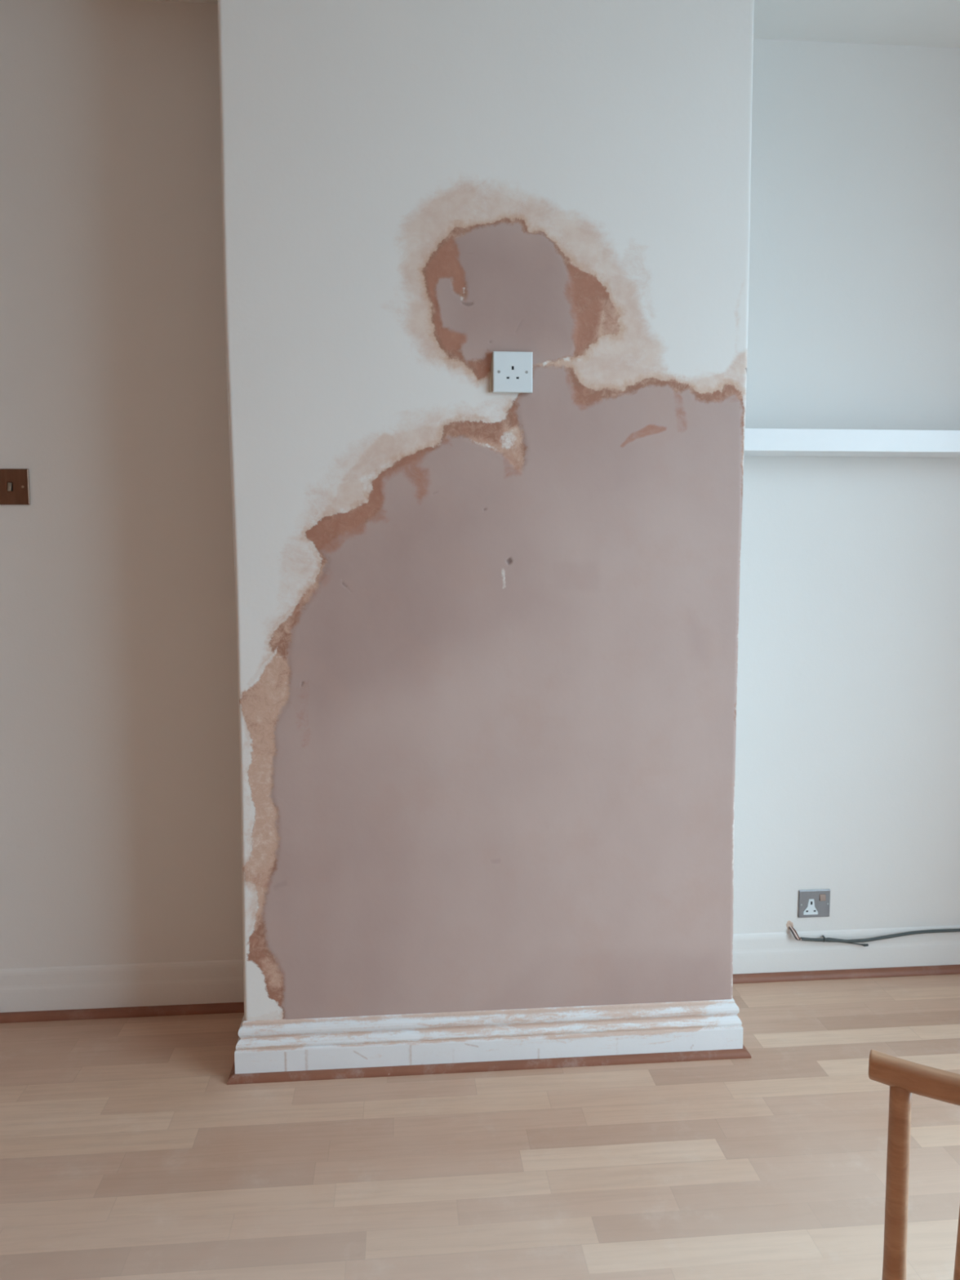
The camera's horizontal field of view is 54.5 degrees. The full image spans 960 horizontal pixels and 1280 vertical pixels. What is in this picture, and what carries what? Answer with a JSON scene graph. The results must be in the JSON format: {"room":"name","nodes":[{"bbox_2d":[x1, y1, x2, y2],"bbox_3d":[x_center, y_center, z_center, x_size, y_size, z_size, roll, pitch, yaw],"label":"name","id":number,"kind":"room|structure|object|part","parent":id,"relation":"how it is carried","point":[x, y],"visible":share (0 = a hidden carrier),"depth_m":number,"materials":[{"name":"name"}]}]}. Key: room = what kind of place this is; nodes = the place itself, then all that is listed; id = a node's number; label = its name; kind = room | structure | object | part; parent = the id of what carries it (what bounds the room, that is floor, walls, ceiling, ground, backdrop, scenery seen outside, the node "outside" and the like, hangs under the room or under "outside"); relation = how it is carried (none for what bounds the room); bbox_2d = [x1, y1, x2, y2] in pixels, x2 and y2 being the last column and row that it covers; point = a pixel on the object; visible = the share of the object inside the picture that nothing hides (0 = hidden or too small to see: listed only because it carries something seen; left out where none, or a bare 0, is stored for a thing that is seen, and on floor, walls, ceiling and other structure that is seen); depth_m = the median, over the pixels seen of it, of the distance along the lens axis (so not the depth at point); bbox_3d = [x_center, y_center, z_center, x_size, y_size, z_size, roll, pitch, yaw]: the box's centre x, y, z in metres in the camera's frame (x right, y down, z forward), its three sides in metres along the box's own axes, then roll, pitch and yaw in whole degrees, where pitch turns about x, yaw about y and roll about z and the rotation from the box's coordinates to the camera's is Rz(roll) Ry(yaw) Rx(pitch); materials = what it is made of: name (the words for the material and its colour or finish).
{"room":"living room","nodes":[
{"label":"living room","id":0,"kind":"room"},
{"bbox_2d":[0,973,959,1279],"bbox_3d":[0.087,1.164,0.511,4.150,0.050,4.362,-1,5,-5],"label":"floor","id":1,"kind":"structure","parent":0,"point":[128,1152],"depth_m":1.82,"materials":[{"name":"laminate"}]},
{"bbox_2d":[868,1048,959,1279],"bbox_3d":[0.427,0.747,0.544,0.432,0.776,0.439,3,6,28],"label":"dining chair","id":2,"kind":"object","parent":1,"relation":"on","point":[904,1077],"visible":1,"depth_m":0.75,"materials":[{"name":"brown wood"}]},
{"bbox_3d":[0.343,0.734,0.804,0.030,0.754,0.061,0,5,0],"label":"leg","id":3,"kind":"part","parent":2,"relation":"part of","materials":[{"name":"brown wood"}]},
{"bbox_3d":[0.509,0.359,0.663,0.430,0.025,0.021,3,6,28],"label":"crest rail","id":4,"kind":"part","parent":2,"relation":"part of","materials":[{"name":"brown wood"}]},
{"bbox_2d":[0,0,959,968],"bbox_3d":[-0.099,-0.287,2.463,3.850,2.479,0.189,-1,5,-5],"label":"wall","id":5,"kind":"structure","parent":0,"point":[121,839],"depth_m":2.38,"materials":[{"name":"paint"}]},
{"bbox_2d":[0,468,30,504],"bbox_3d":[-1.140,-0.372,2.261,0.088,0.086,0.014,-1,5,-5],"label":"light switch","id":6,"kind":"object","parent":5,"relation":"attached to","point":[15,489],"visible":1,"depth_m":2.26,"materials":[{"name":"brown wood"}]},
{"bbox_2d":[0,1001,244,1023],"bbox_3d":[-1.300,0.960,2.364,1.414,0.019,0.026,-1,5,-5],"label":"trim","id":7,"kind":"structure","parent":5,"relation":"attached to","point":[225,1007],"depth_m":2.39,"materials":[{"name":"brown wood"}]},
{"bbox_2d":[786,920,793,929],"bbox_3d":[0.862,0.793,2.591,0.022,0.027,0.002,-1,5,-5],"label":"ring","id":8,"kind":"object","parent":5,"relation":"attached to","point":[788,923],"visible":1,"depth_m":2.59,"materials":[{"name":"white plastic"}]},
{"bbox_2d":[797,888,830,917],"bbox_3d":[0.929,0.732,2.588,0.089,0.077,0.009,-1,5,-5],"label":"wall socket","id":9,"kind":"object","parent":5,"relation":"attached to","point":[811,903],"visible":1,"depth_m":2.59,"materials":[{"name":"metal"}]},
{"bbox_2d":[732,964,959,983],"bbox_3d":[1.215,0.930,2.623,1.228,0.019,0.026,-1,5,-5],"label":"trim","id":10,"kind":"structure","parent":5,"relation":"attached to","point":[748,978],"depth_m":2.60,"materials":[{"name":"brown wood"}]},
{"bbox_2d":[744,427,959,457],"bbox_3d":[1.199,-0.512,2.436,1.260,0.056,0.130,-1,5,-5],"label":"wall shelf","id":11,"kind":"object","parent":5,"relation":"attached to","point":[828,442],"visible":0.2,"depth_m":2.35,"materials":[{"name":"white wood"}]},
{"bbox_2d":[788,925,959,946],"bbox_3d":[1.335,0.820,2.627,0.957,0.060,0.036,-1,5,-5],"label":"cable","id":12,"kind":"object","parent":5,"relation":"attached to","point":[793,931],"visible":1,"depth_m":2.60,"materials":[{"name":"grey plastic"}]},
{"bbox_2d":[217,0,754,1020],"bbox_3d":[0.014,-0.267,2.246,1.144,2.479,0.383,-1,5,-5],"label":"wall","id":13,"kind":"structure","parent":0,"point":[486,642],"depth_m":2.05,"materials":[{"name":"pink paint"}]},
{"bbox_2d":[0,924,959,1074],"bbox_3d":[-0.075,0.905,2.327,3.850,0.131,0.382,-1,5,-5],"label":"baseboard","id":14,"kind":"structure","parent":13,"relation":"attached to","point":[282,1045],"depth_m":2.19,"materials":[{"name":"paint"}]},
{"bbox_2d":[226,1044,751,1084],"bbox_3d":[0.019,0.963,2.323,1.208,0.016,0.378,-1,5,-5],"label":"trim","id":15,"kind":"structure","parent":13,"relation":"attached to","point":[632,1059],"depth_m":2.14,"materials":[{"name":"brown wood"}]},
{"bbox_2d":[488,351,532,392],"bbox_3d":[0.067,-0.580,2.022,0.093,0.086,0.018,-1,5,-5],"label":"wall socket","id":16,"kind":"object","parent":13,"relation":"attached to","point":[510,371],"visible":1,"depth_m":2.02,"materials":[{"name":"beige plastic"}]},
{"bbox_2d":[146,0,959,48],"bbox_3d":[0.081,-1.379,0.274,4.150,0.100,4.362,-1,5,-5],"label":"ceiling","id":17,"kind":"structure","parent":0,"point":[916,23],"depth_m":2.29,"materials":[{"name":"paint"}]}
]}

